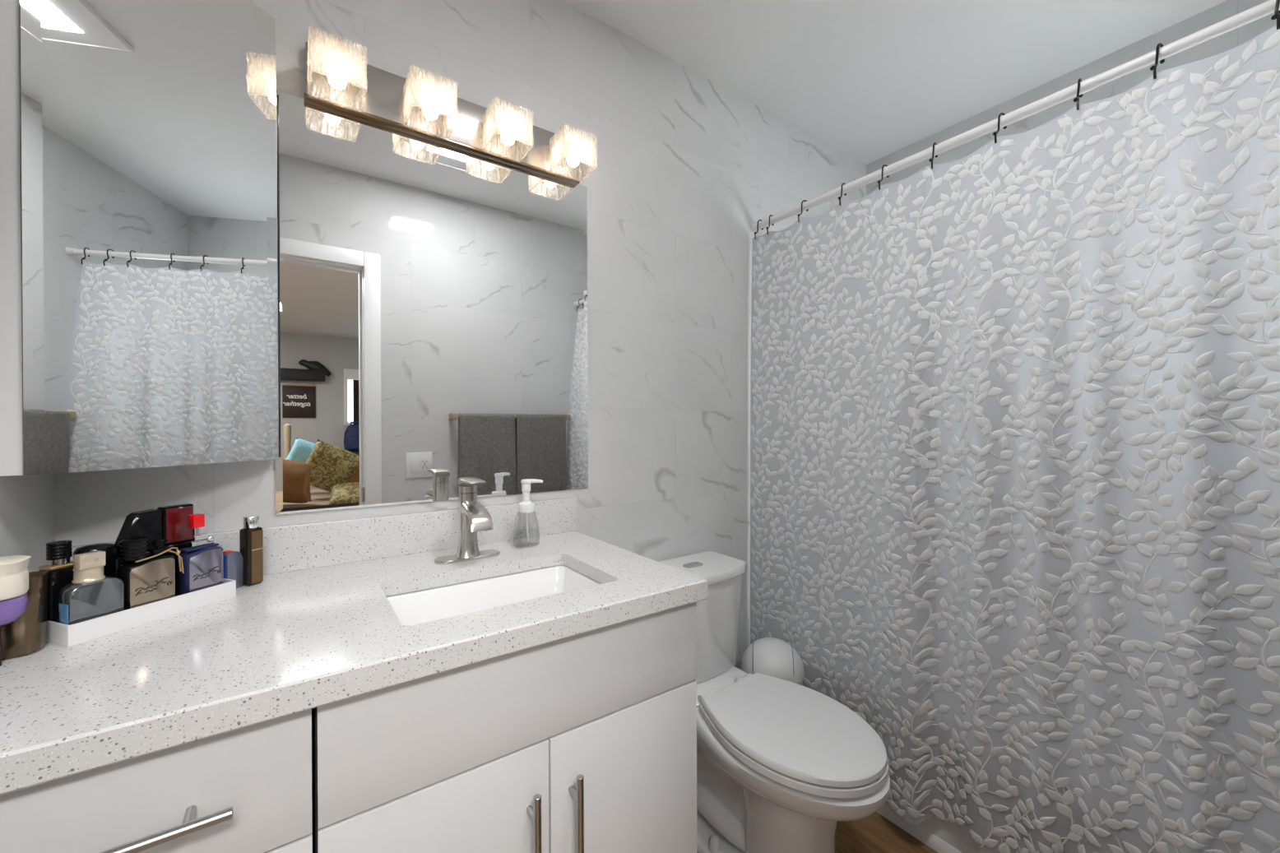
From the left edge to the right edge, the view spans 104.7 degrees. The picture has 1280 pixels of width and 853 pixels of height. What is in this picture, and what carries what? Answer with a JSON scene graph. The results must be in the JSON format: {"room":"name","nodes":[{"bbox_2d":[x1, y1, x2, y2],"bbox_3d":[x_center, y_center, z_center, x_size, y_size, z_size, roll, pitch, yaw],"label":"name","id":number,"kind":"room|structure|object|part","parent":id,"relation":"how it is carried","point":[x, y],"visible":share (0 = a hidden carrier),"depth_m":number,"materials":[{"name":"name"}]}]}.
{"room":"bathroom","nodes":[
{"label":"bathroom","id":0,"kind":"room"},
{"bbox_2d":[0,473,55,572],"bbox_3d":[-0.669,-0.031,0.238,0.120,2.455,1.500,0,0,-35],"label":"wall","id":1,"kind":"structure","parent":0,"point":[27,503],"depth_m":0.80,"materials":[{"name":"stone"}]},
{"bbox_2d":[0,0,278,476],"bbox_3d":[-0.849,-0.390,0.878,0.324,0.920,0.243,0,0,-35],"label":"medicine cabinet","id":2,"kind":"object","parent":1,"relation":"attached to","point":[138,215],"visible":1,"depth_m":0.82,"materials":[{"name":"silver mirror"}]},
{"bbox_2d":[54,0,866,669],"bbox_3d":[-0.009,-0.038,1.693,2.875,2.455,0.120,0,0,-35],"label":"wall","id":3,"kind":"structure","parent":0,"point":[687,164],"depth_m":1.60,"materials":[{"name":"stone"}]},
{"bbox_2d":[69,497,576,575],"bbox_3d":[-0.619,0.264,1.178,1.039,0.098,0.020,0,0,-35],"label":"backsplash","id":4,"kind":"structure","parent":3,"relation":"attached to","point":[288,548],"depth_m":1.18,"materials":[{"name":"stone"}]},
{"bbox_2d":[275,90,588,514],"bbox_3d":[-0.476,-0.270,1.288,0.769,0.918,0.004,0,0,-35],"label":"wall mirror","id":5,"kind":"object","parent":3,"relation":"attached to","point":[432,296],"visible":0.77,"depth_m":1.23,"materials":[{"name":"silver mirror"}]},
{"bbox_2d":[303,25,597,185],"bbox_3d":[-0.432,-0.785,1.240,0.681,0.124,0.131,0,0,-35],"label":"vanity light","id":6,"kind":"object","parent":3,"relation":"attached to","point":[337,79],"visible":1,"depth_m":1.19,"materials":[{"name":"white glass"}]},
{"bbox_3d":[-0.654,-0.767,1.066,0.108,0.088,0.102,0,0,-35],"label":"lamp shade","id":7,"kind":"part","parent":6,"relation":"part of","materials":[{"name":"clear glass"}]},
{"bbox_3d":[-0.654,-0.755,1.066,0.036,0.046,0.036,0,0,-35],"label":"bulb","id":8,"kind":"part","parent":6,"relation":"part of","materials":[{"name":"white glass"}]},
{"bbox_3d":[-0.499,-0.755,1.175,0.036,0.046,0.036,0,0,-35],"label":"bulb","id":9,"kind":"part","parent":6,"relation":"part of","materials":[{"name":"white glass"}]},
{"bbox_3d":[-0.499,-0.768,1.175,0.108,0.088,0.102,0,0,-35],"label":"lamp shade","id":10,"kind":"part","parent":6,"relation":"part of","materials":[{"name":"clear glass"}]},
{"bbox_3d":[-0.344,-0.769,1.284,0.108,0.088,0.102,0,0,-35],"label":"lamp shade","id":11,"kind":"part","parent":6,"relation":"part of","materials":[{"name":"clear glass"}]},
{"bbox_3d":[-0.344,-0.756,1.284,0.036,0.046,0.036,0,0,-35],"label":"bulb","id":12,"kind":"part","parent":6,"relation":"part of","materials":[{"name":"white glass"}]},
{"bbox_3d":[-0.189,-0.757,1.393,0.036,0.046,0.036,0,0,-35],"label":"bulb","id":13,"kind":"part","parent":6,"relation":"part of","materials":[{"name":"white glass"}]},
{"bbox_3d":[-0.189,-0.769,1.393,0.108,0.088,0.102,0,0,-35],"label":"lamp shade","id":14,"kind":"part","parent":6,"relation":"part of","materials":[{"name":"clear glass"}]},
{"bbox_2d":[751,0,1279,232],"bbox_3d":[0.880,-0.779,1.327,0.036,0.036,1.497,0,0,-35],"label":"shower rod","id":15,"kind":"object","parent":3,"relation":"attached to","point":[1268,7],"visible":0.9,"depth_m":1.18,"materials":[{"name":"white metal"}]},
{"bbox_2d":[754,219,763,239],"bbox_3d":[0.461,-0.759,1.910,0.054,0.084,0.011,0,0,-33],"label":"curtain hook","id":16,"kind":"object","parent":15,"relation":"hanging from","point":[755,233],"visible":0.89,"depth_m":1.90,"materials":[{"name":"black metal"}]},
{"bbox_2d":[765,214,774,234],"bbox_3d":[0.492,-0.759,1.865,0.054,0.084,0.011,0,0,-45],"label":"curtain hook","id":17,"kind":"object","parent":15,"relation":"hanging from","point":[767,228],"visible":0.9,"depth_m":1.85,"materials":[{"name":"black metal"}]},
{"bbox_2d":[797,199,808,222],"bbox_3d":[0.577,-0.759,1.745,0.054,0.084,0.011,0,0,-25],"label":"curtain hook","id":18,"kind":"object","parent":15,"relation":"hanging from","point":[798,215],"visible":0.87,"depth_m":1.74,"materials":[{"name":"black metal"}]},
{"bbox_2d":[838,182,846,205],"bbox_3d":[0.664,-0.759,1.620,0.054,0.084,0.011,0,0,-43],"label":"curtain hook","id":19,"kind":"object","parent":15,"relation":"hanging from","point":[842,183],"visible":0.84,"depth_m":1.61,"materials":[{"name":"black metal"}]},
{"bbox_2d":[877,164,889,190],"bbox_3d":[0.744,-0.759,1.507,0.054,0.084,0.011,0,0,-27],"label":"curtain hook","id":20,"kind":"object","parent":15,"relation":"hanging from","point":[878,181],"visible":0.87,"depth_m":1.50,"materials":[{"name":"black metal"}]},
{"bbox_3d":[0.743,-0.779,1.522,0.026,0.026,0.995,0,0,-35],"label":"rod","id":21,"kind":"part","parent":15,"relation":"part of","materials":[{"name":"white metal"}]},
{"bbox_2d":[928,142,937,168],"bbox_3d":[0.827,-0.759,1.389,0.054,0.084,0.011,0,0,-42],"label":"curtain hook","id":22,"kind":"object","parent":15,"relation":"hanging from","point":[930,160],"visible":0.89,"depth_m":1.38,"materials":[{"name":"black metal"}]},
{"bbox_2d":[992,112,1006,143],"bbox_3d":[0.919,-0.758,1.259,0.054,0.084,0.011,0,0,-23],"label":"curtain hook","id":23,"kind":"object","parent":15,"relation":"hanging from","point":[994,133],"visible":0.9,"depth_m":1.25,"materials":[{"name":"black metal"}]},
{"bbox_2d":[750,24,1279,852],"bbox_3d":[0.831,0.190,1.311,0.078,1.846,1.456,0,0,-35],"label":"shower curtain","id":24,"kind":"object","parent":23,"relation":"hanging from","point":[1014,401],"visible":0.94,"depth_m":1.15,"materials":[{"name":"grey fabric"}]},
{"bbox_2d":[1073,78,1083,110],"bbox_3d":[1.007,-0.758,1.134,0.054,0.084,0.011,0,0,-39],"label":"curtain hook","id":25,"kind":"object","parent":15,"relation":"hanging from","point":[1077,99],"visible":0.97,"depth_m":1.12,"materials":[{"name":"black metal"}]},
{"bbox_2d":[1150,42,1164,79],"bbox_3d":[1.081,-0.758,1.030,0.054,0.084,0.011,0,0,-26],"label":"curtain hook","id":26,"kind":"object","parent":15,"relation":"hanging from","point":[1153,67],"visible":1,"depth_m":1.02,"materials":[{"name":"black metal"}]},
{"bbox_3d":[0.887,-0.779,1.317,0.023,0.023,1.466,0,0,-35],"label":"rod","id":27,"kind":"part","parent":15,"relation":"part of","materials":[{"name":"white metal"}]},
{"bbox_2d":[1270,0,1279,29],"bbox_3d":[1.167,-0.758,0.906,0.054,0.084,0.011,0,0,-37],"label":"curtain hook","id":28,"kind":"object","parent":15,"relation":"hanging from","point":[1277,12],"visible":1,"depth_m":0.90,"materials":[{"name":"black metal"}]},
{"bbox_2d":[696,811,937,852],"bbox_3d":[1.167,1.228,-1.818,5.005,0.060,7.220,0,0,-35],"label":"floor","id":29,"kind":"structure","parent":0,"point":[875,833],"depth_m":1.42,"materials":[{"name":"brown wood"}]},
{"bbox_2d":[0,709,312,852],"bbox_3d":[-0.723,0.776,0.747,0.366,0.838,0.603,0,0,-35],"label":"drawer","id":30,"kind":"object","parent":29,"relation":"on","point":[248,789],"visible":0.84,"depth_m":0.57,"materials":[{"name":"white paint"}]},
{"bbox_3d":[-0.563,0.443,0.515,0.216,0.012,0.040,0,0,-35],"label":"handle","id":31,"kind":"part","parent":30,"relation":"part of","materials":[{"name":"silver metal"}]},
{"bbox_3d":[-0.577,0.667,0.541,0.364,0.272,0.018,0,0,-35],"label":"drawer","id":32,"kind":"part","parent":30,"relation":"part of","materials":[{"name":"white paint"}]},
{"bbox_2d":[0,497,707,795],"bbox_3d":[-0.455,0.284,0.946,1.039,0.138,0.588,0,0,-35],"label":"countertop","id":33,"kind":"structure","parent":30,"relation":"on","point":[321,627],"depth_m":0.74,"materials":[{"name":"stone"}]},
{"bbox_2d":[0,555,31,666],"bbox_3d":[-0.848,0.246,0.648,0.058,0.139,0.058,0,0,-35],"label":"air freshener","id":34,"kind":"object","parent":33,"relation":"on","point":[14,573],"visible":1,"depth_m":0.65,"materials":[{"name":"white plastic"}]},
{"bbox_2d":[0,592,27,626],"bbox_3d":[-0.848,0.244,0.648,0.056,0.035,0.056,0,0,-35],"label":"cup","id":35,"kind":"object","parent":34,"relation":"on","point":[10,612],"depth_m":0.65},
{"bbox_2d":[0,570,47,660],"bbox_3d":[-0.866,0.262,0.687,0.050,0.106,0.050,0,0,-35],"label":"cup","id":36,"kind":"object","parent":33,"relation":"on","point":[26,635],"visible":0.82,"depth_m":0.68,"materials":[{"name":"brown metal"}]},
{"bbox_2d":[46,578,236,646],"bbox_3d":[-0.826,0.300,0.824,0.092,0.030,0.220,0,0,19],"label":"tray","id":37,"kind":"object","parent":33,"relation":"on","point":[66,635],"visible":0.6,"depth_m":0.78,"materials":[{"name":"white plastic"}]},
{"bbox_2d":[38,540,73,622],"bbox_3d":[-0.877,0.242,0.745,0.030,0.136,0.034,0,0,19],"label":"perfume bottle","id":38,"kind":"object","parent":37,"relation":"on","point":[59,568],"visible":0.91,"depth_m":0.73,"materials":[{"name":"black glass"}]},
{"bbox_2d":[58,550,124,625],"bbox_3d":[-0.829,0.251,0.747,0.034,0.119,0.062,0,0,19],"label":"perfume bottle","id":39,"kind":"object","parent":37,"relation":"on","point":[91,594],"visible":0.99,"depth_m":0.74,"materials":[{"name":"grey glass"}]},
{"bbox_3d":[-0.839,0.276,0.719,0.022,0.034,0.002,0,0,19],"label":"panel","id":40,"kind":"part","parent":39,"relation":"part of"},
{"bbox_3d":[-0.829,0.271,0.748,0.030,0.079,0.061,0,0,19],"label":"glass","id":41,"kind":"part","parent":39,"relation":"part of","materials":[{"name":"grey glass"}]},
{"bbox_2d":[72,542,118,577],"bbox_3d":[-0.864,0.249,0.784,0.049,0.123,0.049,0,0,19],"label":"perfume bottle","id":42,"kind":"object","parent":37,"relation":"on","point":[111,550],"visible":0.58,"depth_m":0.78,"materials":[{"name":"black glass"}]},
{"bbox_2d":[103,561,115,577],"bbox_3d":[-0.864,0.263,0.784,0.030,0.094,0.038,0,0,19],"label":"bottle","id":43,"kind":"object","parent":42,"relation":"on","point":[109,568],"depth_m":0.79,"materials":[{"name":"black glass"}]},
{"bbox_2d":[115,509,162,577],"bbox_3d":[-0.848,0.227,0.834,0.029,0.166,0.054,0,0,19],"label":"perfume bottle","id":44,"kind":"object","parent":37,"relation":"on","point":[146,523],"visible":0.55,"depth_m":0.83,"materials":[{"name":"black glass"}]},
{"bbox_2d":[116,537,184,610],"bbox_3d":[-0.807,0.245,0.814,0.039,0.129,0.072,0,0,19],"label":"perfume bottle","id":45,"kind":"object","parent":37,"relation":"on","point":[148,577],"visible":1,"depth_m":0.80,"materials":[{"name":"glass"}]},
{"bbox_3d":[-0.793,0.263,0.804,0.002,0.088,0.058,0,0,19],"label":"plate","id":46,"kind":"part","parent":45,"relation":"part of","materials":[{"name":"brown metal"}]},
{"bbox_3d":[-0.790,0.227,0.813,0.007,0.047,0.063,0,0,19],"label":"gold cord","id":47,"kind":"part","parent":45,"relation":"part of","materials":[{"name":"gold metal"}]},
{"bbox_2d":[157,503,193,596],"bbox_3d":[-0.832,0.226,0.885,0.030,0.168,0.046,0,0,19],"label":"perfume bottle","id":48,"kind":"object","parent":37,"relation":"on","point":[175,528],"visible":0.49,"depth_m":0.88,"materials":[{"name":"red glass"}]},
{"bbox_3d":[-0.832,0.175,0.885,0.020,0.067,0.046,0,0,19],"label":"frame","id":49,"kind":"part","parent":48,"relation":"part of","materials":[{"name":"red glass"}]},
{"bbox_3d":[-0.822,0.175,0.881,0.002,0.060,0.040,0,0,19],"label":"red glass","id":50,"kind":"part","parent":48,"relation":"part of","materials":[{"name":"red glass"}]},
{"bbox_2d":[177,513,223,595],"bbox_3d":[-0.783,0.233,0.881,0.034,0.154,0.056,0,0,19],"label":"perfume bottle","id":51,"kind":"object","parent":37,"relation":"on","point":[202,561],"visible":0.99,"depth_m":0.87,"materials":[{"name":"blue glass"}]},
{"bbox_3d":[-0.769,0.263,0.876,0.002,0.086,0.052,0,0,19],"label":"plate","id":52,"kind":"part","parent":51,"relation":"part of","materials":[{"name":"silver metal"}]},
{"bbox_2d":[222,550,242,588],"bbox_3d":[-0.794,0.277,0.958,0.022,0.074,0.032,0,0,17],"label":"perfume bottle","id":53,"kind":"object","parent":33,"relation":"on","point":[232,560],"visible":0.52,"depth_m":0.95,"materials":[{"name":"blue glass"}]},
{"bbox_2d":[239,514,263,586],"bbox_3d":[-0.774,0.246,0.983,0.029,0.136,0.031,0,0,19],"label":"perfume bottle","id":54,"kind":"object","parent":33,"relation":"on","point":[251,536],"visible":1,"depth_m":0.97,"materials":[{"name":"brown paint"}]},
{"bbox_2d":[434,477,500,564],"bbox_3d":[-0.385,0.216,1.139,0.152,0.192,0.137,0,0,-35],"label":"faucet","id":55,"kind":"object","parent":33,"relation":"on","point":[473,517],"visible":1,"depth_m":1.15,"materials":[{"name":"silver metal"}]},
{"bbox_3d":[-0.409,0.309,1.174,0.152,0.006,0.052,0,0,-35],"label":"plate","id":56,"kind":"part","parent":55,"relation":"part of","materials":[{"name":"silver metal"}]},
{"bbox_3d":[-0.391,0.138,1.148,0.041,0.035,0.101,0,0,-35],"label":"lever","id":57,"kind":"part","parent":55,"relation":"part of","materials":[{"name":"silver metal"}]},
{"bbox_3d":[-0.376,0.203,1.127,0.050,0.055,0.108,0,0,-35],"label":"spout","id":58,"kind":"part","parent":55,"relation":"part of","materials":[{"name":"silver metal"}]},
{"bbox_2d":[386,565,601,625],"bbox_3d":[-0.279,0.411,0.995,0.455,0.135,0.310,0,0,-35],"label":"sink","id":59,"kind":"object","parent":33,"relation":"in","point":[412,608],"visible":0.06,"depth_m":1.10,"materials":[{"name":"ceramic"}]},
{"bbox_2d":[518,478,542,541],"bbox_3d":[-0.294,0.224,1.287,0.075,0.174,0.044,0,0,-35],"label":"pump","id":60,"kind":"object","parent":33,"relation":"on","point":[526,506],"visible":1,"depth_m":1.28,"materials":[{"name":"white plastic"}]},
{"bbox_2d":[311,602,696,852],"bbox_3d":[-0.301,0.773,1.044,0.658,0.838,0.603,0,0,-35],"label":"vanity cabinet","id":61,"kind":"object","parent":29,"relation":"on","point":[586,742],"visible":0.81,"depth_m":0.80,"materials":[{"name":"white paint"}]},
{"bbox_3d":[-0.290,0.809,0.744,0.325,0.562,0.018,0,0,-35],"label":"door","id":62,"kind":"part","parent":61,"relation":"part of","materials":[{"name":"white paint"}]},
{"bbox_3d":[-0.170,0.693,0.792,0.012,0.216,0.040,0,0,-35],"label":"handle","id":63,"kind":"part","parent":61,"relation":"part of","materials":[{"name":"silver metal"}]},
{"bbox_3d":[-0.108,0.693,0.836,0.012,0.216,0.040,0,0,-35],"label":"handle","id":64,"kind":"part","parent":61,"relation":"part of","materials":[{"name":"silver metal"}]},
{"bbox_3d":[-0.021,0.807,0.933,0.328,0.562,0.018,0,0,-35],"label":"door","id":65,"kind":"part","parent":61,"relation":"part of","materials":[{"name":"white paint"}]},
{"bbox_2d":[741,637,804,686],"bbox_3d":[0.451,0.958,1.683,0.210,0.459,0.210,0,0,-35],"label":"trash bin","id":66,"kind":"object","parent":29,"relation":"on","point":[771,656],"visible":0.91,"depth_m":1.62,"materials":[{"name":"white plastic"}]},
{"bbox_2d":[658,551,890,852],"bbox_3d":[0.320,0.819,1.387,0.374,0.741,0.741,0,0,-35],"label":"toilet","id":67,"kind":"object","parent":29,"relation":"on","point":[780,762],"visible":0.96,"depth_m":1.26,"materials":[{"name":"ceramic"}]},
{"bbox_3d":[0.167,0.469,1.601,0.374,0.033,0.216,0,0,-35],"label":"tank lid","id":68,"kind":"part","parent":67,"relation":"part of","materials":[{"name":"ceramic"}]},
{"bbox_3d":[0.167,0.638,1.603,0.357,0.304,0.199,0,0,-35],"label":"tank","id":69,"kind":"part","parent":67,"relation":"part of","materials":[{"name":"ceramic"}]},
{"bbox_3d":[0.390,0.776,1.288,0.358,0.035,0.479,0,0,-35],"label":"lid","id":70,"kind":"part","parent":67,"relation":"part of","materials":[{"name":"white plastic"}]},
{"bbox_3d":[0.397,0.792,1.277,0.364,0.028,0.458,0,0,-35],"label":"seat","id":71,"kind":"part","parent":67,"relation":"part of","materials":[{"name":"white plastic"}]},
{"bbox_2d":[876,802,983,852],"bbox_3d":[1.202,0.998,1.556,0.818,0.374,1.496,0,0,-35],"label":"bathtub","id":72,"kind":"object","parent":29,"relation":"on","point":[934,833],"visible":0.02,"depth_m":1.39,"materials":[{"name":"ceramic"}]},
{"bbox_2d":[563,0,1227,164],"bbox_3d":[1.159,-1.287,-1.827,5.005,0.060,7.220,0,0,-35],"label":"ceiling","id":73,"kind":"structure","parent":0,"point":[870,81],"depth_m":1.65,"materials":[{"name":"paint"}]},
{"bbox_2d":[866,0,1279,195],"bbox_3d":[1.584,-0.044,1.824,0.120,2.455,1.500,0,0,-35],"label":"wall","id":74,"kind":"structure","parent":0,"point":[1231,39],"depth_m":1.71,"materials":[{"name":"paint"}]}
]}

